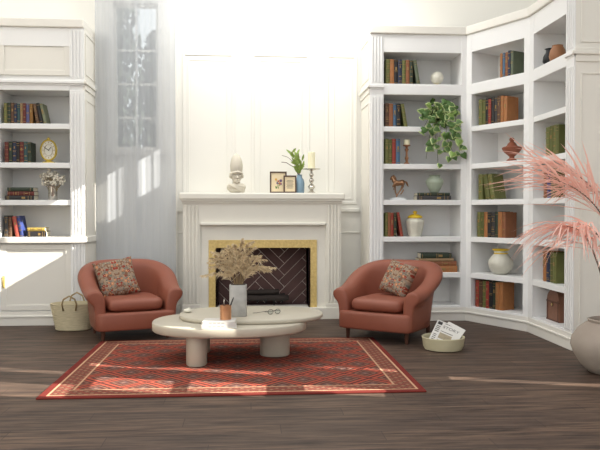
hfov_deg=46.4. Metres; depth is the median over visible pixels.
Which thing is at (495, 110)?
book
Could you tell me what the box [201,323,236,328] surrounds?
book
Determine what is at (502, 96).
book
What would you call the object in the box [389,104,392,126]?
book
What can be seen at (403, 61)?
book
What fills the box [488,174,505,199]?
book
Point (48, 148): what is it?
mantel clock
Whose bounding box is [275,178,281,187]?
print
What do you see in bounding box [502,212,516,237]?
book
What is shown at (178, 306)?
baseboard
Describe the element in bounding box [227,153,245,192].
bust
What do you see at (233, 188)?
drapery
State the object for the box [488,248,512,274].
vase
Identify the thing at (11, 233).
book
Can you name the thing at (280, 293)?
log
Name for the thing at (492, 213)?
book
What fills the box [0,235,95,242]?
countertop
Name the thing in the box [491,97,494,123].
book
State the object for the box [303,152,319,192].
candle stand
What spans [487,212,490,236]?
book
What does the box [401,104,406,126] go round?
book
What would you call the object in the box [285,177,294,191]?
picture
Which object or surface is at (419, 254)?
book
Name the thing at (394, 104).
book
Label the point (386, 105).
book
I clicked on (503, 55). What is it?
book
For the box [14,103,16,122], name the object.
book
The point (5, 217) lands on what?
book
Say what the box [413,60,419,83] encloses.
book
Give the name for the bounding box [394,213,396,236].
book
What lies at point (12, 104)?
book
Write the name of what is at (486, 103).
book
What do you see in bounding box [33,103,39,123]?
book
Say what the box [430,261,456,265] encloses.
book
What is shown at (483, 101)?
book
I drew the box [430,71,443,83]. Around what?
globe ornament
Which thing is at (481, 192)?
book
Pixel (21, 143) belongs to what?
book
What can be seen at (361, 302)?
seat cushion
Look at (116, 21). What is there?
sheer curtain
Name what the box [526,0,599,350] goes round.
bookcase
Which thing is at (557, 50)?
pot
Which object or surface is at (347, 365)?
rug
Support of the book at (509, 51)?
on the bookcase at (486, 40)
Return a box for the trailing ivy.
[417,98,467,167]
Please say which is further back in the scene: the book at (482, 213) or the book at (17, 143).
the book at (482, 213)
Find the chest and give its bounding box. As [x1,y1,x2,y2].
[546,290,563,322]
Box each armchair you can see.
[78,259,182,340]
[333,259,442,344]
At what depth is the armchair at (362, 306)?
7.09 m
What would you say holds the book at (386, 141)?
on the bookcase at (443, 49)
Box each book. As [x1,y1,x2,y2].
[4,103,6,122]
[4,216,12,236]
[5,142,8,161]
[5,196,37,199]
[7,102,10,122]
[7,187,37,191]
[7,191,37,195]
[8,217,15,236]
[9,142,12,161]
[11,103,13,122]
[12,216,19,236]
[13,141,16,161]
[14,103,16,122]
[16,142,19,162]
[16,216,26,236]
[17,103,19,122]
[20,103,22,122]
[20,142,23,162]
[23,103,26,122]
[24,142,27,162]
[26,104,29,122]
[27,227,48,230]
[27,231,49,236]
[28,142,35,162]
[29,104,35,123]
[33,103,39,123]
[36,103,43,123]
[40,103,50,123]
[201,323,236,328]
[202,318,235,324]
[383,213,387,236]
[384,59,389,83]
[384,103,388,125]
[384,139,388,163]
[385,212,390,236]
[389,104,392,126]
[389,140,391,163]
[390,59,393,83]
[391,139,395,163]
[391,213,393,236]
[393,103,395,126]
[394,60,397,83]
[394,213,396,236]
[396,104,400,126]
[396,139,399,163]
[396,212,402,236]
[398,60,401,83]
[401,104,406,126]
[402,60,405,83]
[406,60,409,83]
[409,60,412,83]
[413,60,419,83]
[414,193,449,195]
[414,196,450,199]
[416,258,453,260]
[417,252,451,257]
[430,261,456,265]
[440,266,456,271]
[475,279,483,306]
[477,212,480,236]
[478,174,485,199]
[479,99,483,124]
[479,279,484,306]
[480,212,483,236]
[482,100,485,124]
[482,280,493,307]
[483,174,490,199]
[484,212,487,236]
[485,98,490,123]
[486,280,494,307]
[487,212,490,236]
[488,99,490,123]
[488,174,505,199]
[489,281,492,308]
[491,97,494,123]
[491,212,494,237]
[493,281,503,308]
[494,97,496,122]
[495,211,509,237]
[495,282,498,309]
[497,96,500,122]
[498,212,501,237]
[499,282,513,310]
[500,53,502,77]
[500,95,512,121]
[502,53,504,76]
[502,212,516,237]
[503,96,517,121]
[505,52,507,75]
[508,50,511,75]
[510,51,523,74]
[542,251,563,280]
[544,173,546,197]
[545,127,549,154]
[546,253,549,281]
[547,171,550,197]
[549,126,552,154]
[550,252,563,282]
[552,253,563,283]
[553,125,555,153]
[554,168,564,197]
[555,124,564,153]
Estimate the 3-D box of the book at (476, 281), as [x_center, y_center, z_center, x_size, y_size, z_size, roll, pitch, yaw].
[2.173,0.809,8.335,0.196,0.315,0.054,-1,1,-32]
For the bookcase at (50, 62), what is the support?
on the floor
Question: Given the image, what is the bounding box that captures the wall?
[0,0,537,311]
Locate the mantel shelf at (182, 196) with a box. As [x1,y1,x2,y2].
[179,193,344,200]
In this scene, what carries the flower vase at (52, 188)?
on the bookcase at (50, 62)
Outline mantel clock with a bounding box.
[40,137,56,162]
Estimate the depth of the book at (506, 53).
7.87 m
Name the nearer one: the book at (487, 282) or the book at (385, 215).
the book at (487, 282)
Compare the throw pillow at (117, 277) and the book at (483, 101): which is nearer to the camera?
the throw pillow at (117, 277)
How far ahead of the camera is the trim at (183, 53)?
8.80 m
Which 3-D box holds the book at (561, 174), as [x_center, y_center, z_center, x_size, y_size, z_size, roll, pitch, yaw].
[2.665,-0.424,7.076,0.196,0.300,0.067,0,1,-4]
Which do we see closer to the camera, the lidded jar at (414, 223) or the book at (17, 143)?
the book at (17, 143)
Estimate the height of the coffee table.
0.378 m
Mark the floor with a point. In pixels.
(506, 388)
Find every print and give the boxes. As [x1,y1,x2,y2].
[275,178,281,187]
[438,332,451,339]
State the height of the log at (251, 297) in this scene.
0.082 m
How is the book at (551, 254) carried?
on the bookcase at (574, 24)
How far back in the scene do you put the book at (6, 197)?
8.03 m
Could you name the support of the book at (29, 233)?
on the bookcase at (50, 62)
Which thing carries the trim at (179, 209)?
attached to the wall
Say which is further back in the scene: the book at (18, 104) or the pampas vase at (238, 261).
the book at (18, 104)
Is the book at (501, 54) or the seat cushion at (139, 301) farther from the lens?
the book at (501, 54)
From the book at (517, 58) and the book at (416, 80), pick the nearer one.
the book at (517, 58)
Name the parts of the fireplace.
panel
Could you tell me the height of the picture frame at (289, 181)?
0.213 m
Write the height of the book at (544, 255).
0.315 m
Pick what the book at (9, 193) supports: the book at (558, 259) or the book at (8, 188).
the book at (8, 188)
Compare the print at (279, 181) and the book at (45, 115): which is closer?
the book at (45, 115)
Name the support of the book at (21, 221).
on the bookcase at (50, 62)
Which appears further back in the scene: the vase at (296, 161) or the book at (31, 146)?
the vase at (296, 161)
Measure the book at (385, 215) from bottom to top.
0.285 m
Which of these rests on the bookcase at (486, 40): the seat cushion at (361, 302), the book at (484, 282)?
the book at (484, 282)
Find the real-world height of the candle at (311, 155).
0.209 m
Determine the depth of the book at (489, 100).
8.10 m
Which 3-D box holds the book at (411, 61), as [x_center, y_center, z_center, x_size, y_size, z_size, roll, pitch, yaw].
[1.318,-1.816,8.411,0.038,0.285,0.196,0,1,-4]
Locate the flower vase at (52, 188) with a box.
[39,168,65,199]
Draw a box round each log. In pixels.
[247,289,278,294]
[247,295,288,300]
[256,293,284,295]
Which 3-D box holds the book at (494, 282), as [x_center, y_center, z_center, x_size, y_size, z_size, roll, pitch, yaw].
[2.315,0.808,8.115,0.196,0.325,0.042,-1,1,-32]
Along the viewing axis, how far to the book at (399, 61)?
8.31 m
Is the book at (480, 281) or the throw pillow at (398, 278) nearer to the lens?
the throw pillow at (398, 278)
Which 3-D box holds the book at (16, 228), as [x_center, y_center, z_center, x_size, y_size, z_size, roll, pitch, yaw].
[-3.263,0.016,8.108,0.085,0.239,0.196,0,1,-4]
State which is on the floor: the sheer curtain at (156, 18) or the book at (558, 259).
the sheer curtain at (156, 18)
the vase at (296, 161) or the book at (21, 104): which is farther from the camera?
the vase at (296, 161)
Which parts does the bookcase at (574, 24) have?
cornice, shelf, shelf, shelf, shelf, shelf, shelf, rail, panel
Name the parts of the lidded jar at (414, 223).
lid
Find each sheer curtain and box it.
[95,0,138,260]
[138,0,175,275]
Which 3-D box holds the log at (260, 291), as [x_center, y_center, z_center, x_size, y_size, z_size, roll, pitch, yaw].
[-0.479,0.833,8.692,0.440,0.076,0.076,0,1,-3]
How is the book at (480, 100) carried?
on the bookcase at (486, 40)
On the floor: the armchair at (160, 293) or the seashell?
the armchair at (160, 293)
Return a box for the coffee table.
[152,306,322,366]
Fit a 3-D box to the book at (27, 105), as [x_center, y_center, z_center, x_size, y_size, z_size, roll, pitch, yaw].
[-3.121,-1.274,8.094,0.035,0.230,0.196,0,1,-4]
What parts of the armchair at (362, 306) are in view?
leg, seat, leg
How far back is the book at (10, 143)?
8.00 m
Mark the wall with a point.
(318, 29)
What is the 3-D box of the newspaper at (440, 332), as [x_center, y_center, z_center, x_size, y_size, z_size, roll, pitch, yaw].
[1.373,1.040,6.649,0.217,0.237,0.330,1,1,30]
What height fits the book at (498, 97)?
0.310 m
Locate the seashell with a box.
[183,308,191,312]
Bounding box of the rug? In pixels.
[36,337,426,399]
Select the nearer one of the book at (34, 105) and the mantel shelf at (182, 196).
the book at (34, 105)
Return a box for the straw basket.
[50,292,90,330]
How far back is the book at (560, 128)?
6.99 m
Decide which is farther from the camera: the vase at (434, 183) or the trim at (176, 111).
the trim at (176, 111)
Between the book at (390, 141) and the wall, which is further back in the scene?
the wall
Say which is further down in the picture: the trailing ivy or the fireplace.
the fireplace
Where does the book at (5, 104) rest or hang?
on the bookcase at (50, 62)
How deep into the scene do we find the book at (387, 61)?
8.30 m
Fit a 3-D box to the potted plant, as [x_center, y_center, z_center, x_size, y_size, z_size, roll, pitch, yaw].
[2.439,0.243,5.586,1.895,1.907,1.458,0,1,-4]
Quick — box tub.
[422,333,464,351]
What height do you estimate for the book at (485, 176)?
0.302 m
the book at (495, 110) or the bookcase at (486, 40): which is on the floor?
the bookcase at (486, 40)
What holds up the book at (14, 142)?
on the bookcase at (50, 62)
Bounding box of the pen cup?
[220,305,230,319]
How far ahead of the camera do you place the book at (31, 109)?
8.01 m
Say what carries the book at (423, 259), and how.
on the book at (440, 263)
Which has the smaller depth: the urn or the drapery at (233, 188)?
the urn
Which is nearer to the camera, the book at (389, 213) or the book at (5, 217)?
the book at (5, 217)
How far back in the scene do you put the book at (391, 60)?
8.30 m
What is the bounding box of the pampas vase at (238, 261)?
[200,238,275,316]
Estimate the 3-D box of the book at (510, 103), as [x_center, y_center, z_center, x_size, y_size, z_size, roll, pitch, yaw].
[2.397,-1.308,7.961,0.196,0.295,0.049,-1,1,-32]
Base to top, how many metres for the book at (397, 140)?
0.300 m
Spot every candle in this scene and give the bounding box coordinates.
[308,152,314,167]
[404,139,409,144]
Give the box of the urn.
[502,138,521,160]
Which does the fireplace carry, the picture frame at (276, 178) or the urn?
the picture frame at (276, 178)
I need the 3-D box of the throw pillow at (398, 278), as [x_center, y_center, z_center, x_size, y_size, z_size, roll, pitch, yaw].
[1.031,0.564,7.346,0.222,0.401,0.427,-1,1,-39]
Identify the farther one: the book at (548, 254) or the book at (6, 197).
the book at (6, 197)
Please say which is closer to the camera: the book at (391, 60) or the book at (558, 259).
the book at (558, 259)
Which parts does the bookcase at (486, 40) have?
shelf, shelf, shelf, shelf, shelf, rail, cornice, shelf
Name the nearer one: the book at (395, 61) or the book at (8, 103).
the book at (8, 103)
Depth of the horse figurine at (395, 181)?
8.42 m
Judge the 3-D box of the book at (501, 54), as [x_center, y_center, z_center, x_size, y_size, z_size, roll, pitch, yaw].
[2.357,-1.806,7.986,0.196,0.280,0.032,-1,1,-32]
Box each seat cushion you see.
[104,292,162,311]
[352,293,404,312]
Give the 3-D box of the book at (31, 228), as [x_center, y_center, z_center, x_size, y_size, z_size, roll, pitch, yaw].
[-3.034,0.050,8.118,0.196,0.040,0.196,0,1,-4]
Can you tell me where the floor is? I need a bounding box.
[0,319,599,449]
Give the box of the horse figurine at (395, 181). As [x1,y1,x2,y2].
[390,175,407,199]
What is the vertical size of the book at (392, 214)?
0.285 m
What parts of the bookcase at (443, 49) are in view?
panel, cornice, rail, shelf, shelf, shelf, shelf, shelf, shelf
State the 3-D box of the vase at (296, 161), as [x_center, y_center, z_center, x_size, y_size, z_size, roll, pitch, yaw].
[-0.086,-0.663,8.558,0.284,0.546,0.134,0,1,-4]
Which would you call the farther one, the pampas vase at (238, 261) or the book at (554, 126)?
the book at (554, 126)
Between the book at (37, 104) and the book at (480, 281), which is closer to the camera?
the book at (37, 104)
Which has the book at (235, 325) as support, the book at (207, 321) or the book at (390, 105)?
the book at (207, 321)
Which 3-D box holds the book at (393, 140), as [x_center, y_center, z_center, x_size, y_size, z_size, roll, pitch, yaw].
[1.111,-0.876,8.419,0.044,0.300,0.196,0,1,-4]
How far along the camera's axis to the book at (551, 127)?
7.15 m
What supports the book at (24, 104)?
on the bookcase at (50, 62)
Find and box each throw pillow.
[92,256,140,296]
[379,259,418,296]
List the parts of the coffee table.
leg, leg, leg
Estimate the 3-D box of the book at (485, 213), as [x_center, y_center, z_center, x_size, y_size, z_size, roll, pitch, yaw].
[2.248,-0.006,8.227,0.196,0.295,0.056,-1,1,-32]
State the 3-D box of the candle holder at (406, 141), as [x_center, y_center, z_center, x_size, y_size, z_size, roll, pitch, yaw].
[1.284,-0.877,8.424,0.092,0.300,0.092,0,1,-4]
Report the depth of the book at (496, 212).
8.03 m
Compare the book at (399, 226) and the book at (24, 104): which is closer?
the book at (24, 104)
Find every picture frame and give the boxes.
[270,171,286,192]
[283,175,296,192]
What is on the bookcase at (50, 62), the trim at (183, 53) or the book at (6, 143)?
the book at (6, 143)
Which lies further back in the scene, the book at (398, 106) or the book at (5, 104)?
the book at (398, 106)
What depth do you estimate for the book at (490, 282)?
8.10 m
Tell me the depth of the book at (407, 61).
8.32 m
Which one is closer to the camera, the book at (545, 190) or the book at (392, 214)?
the book at (545, 190)
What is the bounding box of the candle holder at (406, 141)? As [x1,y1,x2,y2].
[403,139,409,163]
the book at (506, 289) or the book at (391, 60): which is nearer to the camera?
the book at (506, 289)
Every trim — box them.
[175,0,358,303]
[178,208,358,211]
[182,52,234,192]
[251,54,309,192]
[326,55,356,203]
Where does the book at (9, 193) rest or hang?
on the book at (6, 197)
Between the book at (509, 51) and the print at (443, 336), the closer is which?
the print at (443, 336)
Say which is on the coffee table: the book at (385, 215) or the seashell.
the seashell
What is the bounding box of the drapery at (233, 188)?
[228,184,244,192]
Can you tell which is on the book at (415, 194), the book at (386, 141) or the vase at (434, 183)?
the vase at (434, 183)
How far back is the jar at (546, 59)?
7.25 m
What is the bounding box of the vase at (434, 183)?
[426,175,443,192]
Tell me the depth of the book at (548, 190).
7.20 m
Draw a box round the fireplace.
[179,193,344,318]
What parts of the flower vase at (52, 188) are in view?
stem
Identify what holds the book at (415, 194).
on the book at (415, 197)
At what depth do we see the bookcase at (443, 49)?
8.38 m
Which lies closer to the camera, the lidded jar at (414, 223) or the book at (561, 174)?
the book at (561, 174)
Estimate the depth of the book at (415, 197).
8.39 m
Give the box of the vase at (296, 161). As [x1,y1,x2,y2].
[282,148,304,192]
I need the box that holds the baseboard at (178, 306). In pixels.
[176,304,180,313]
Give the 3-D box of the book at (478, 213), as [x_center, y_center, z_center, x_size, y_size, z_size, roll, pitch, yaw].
[2.188,-0.008,8.314,0.196,0.295,0.050,-1,1,-32]
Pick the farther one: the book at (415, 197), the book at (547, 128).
the book at (415, 197)
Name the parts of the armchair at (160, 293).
leg, seat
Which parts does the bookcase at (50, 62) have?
handle, shelf, shelf, shelf, door, door, rail, cornice, panel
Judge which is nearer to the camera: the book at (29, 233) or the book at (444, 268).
the book at (29, 233)
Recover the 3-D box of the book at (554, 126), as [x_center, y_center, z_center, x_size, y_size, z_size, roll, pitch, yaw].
[2.669,-0.857,7.093,0.196,0.310,0.074,0,1,-4]
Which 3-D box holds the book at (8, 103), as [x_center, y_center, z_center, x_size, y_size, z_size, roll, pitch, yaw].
[-3.328,-1.279,8.079,0.037,0.240,0.196,0,1,-4]
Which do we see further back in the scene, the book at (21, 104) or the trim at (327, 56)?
the trim at (327, 56)
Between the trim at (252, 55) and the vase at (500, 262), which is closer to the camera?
the vase at (500, 262)
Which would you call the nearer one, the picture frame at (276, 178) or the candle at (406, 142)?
the candle at (406, 142)
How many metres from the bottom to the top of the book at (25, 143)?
0.240 m
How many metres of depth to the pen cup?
5.78 m
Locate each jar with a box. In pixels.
[406,211,423,236]
[543,48,550,63]
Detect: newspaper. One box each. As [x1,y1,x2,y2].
[429,320,457,339]
[445,322,465,339]
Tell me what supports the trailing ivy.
on the bookcase at (443, 49)
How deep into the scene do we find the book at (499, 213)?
7.98 m
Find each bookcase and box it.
[0,17,95,325]
[359,25,466,320]
[465,8,529,331]
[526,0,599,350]

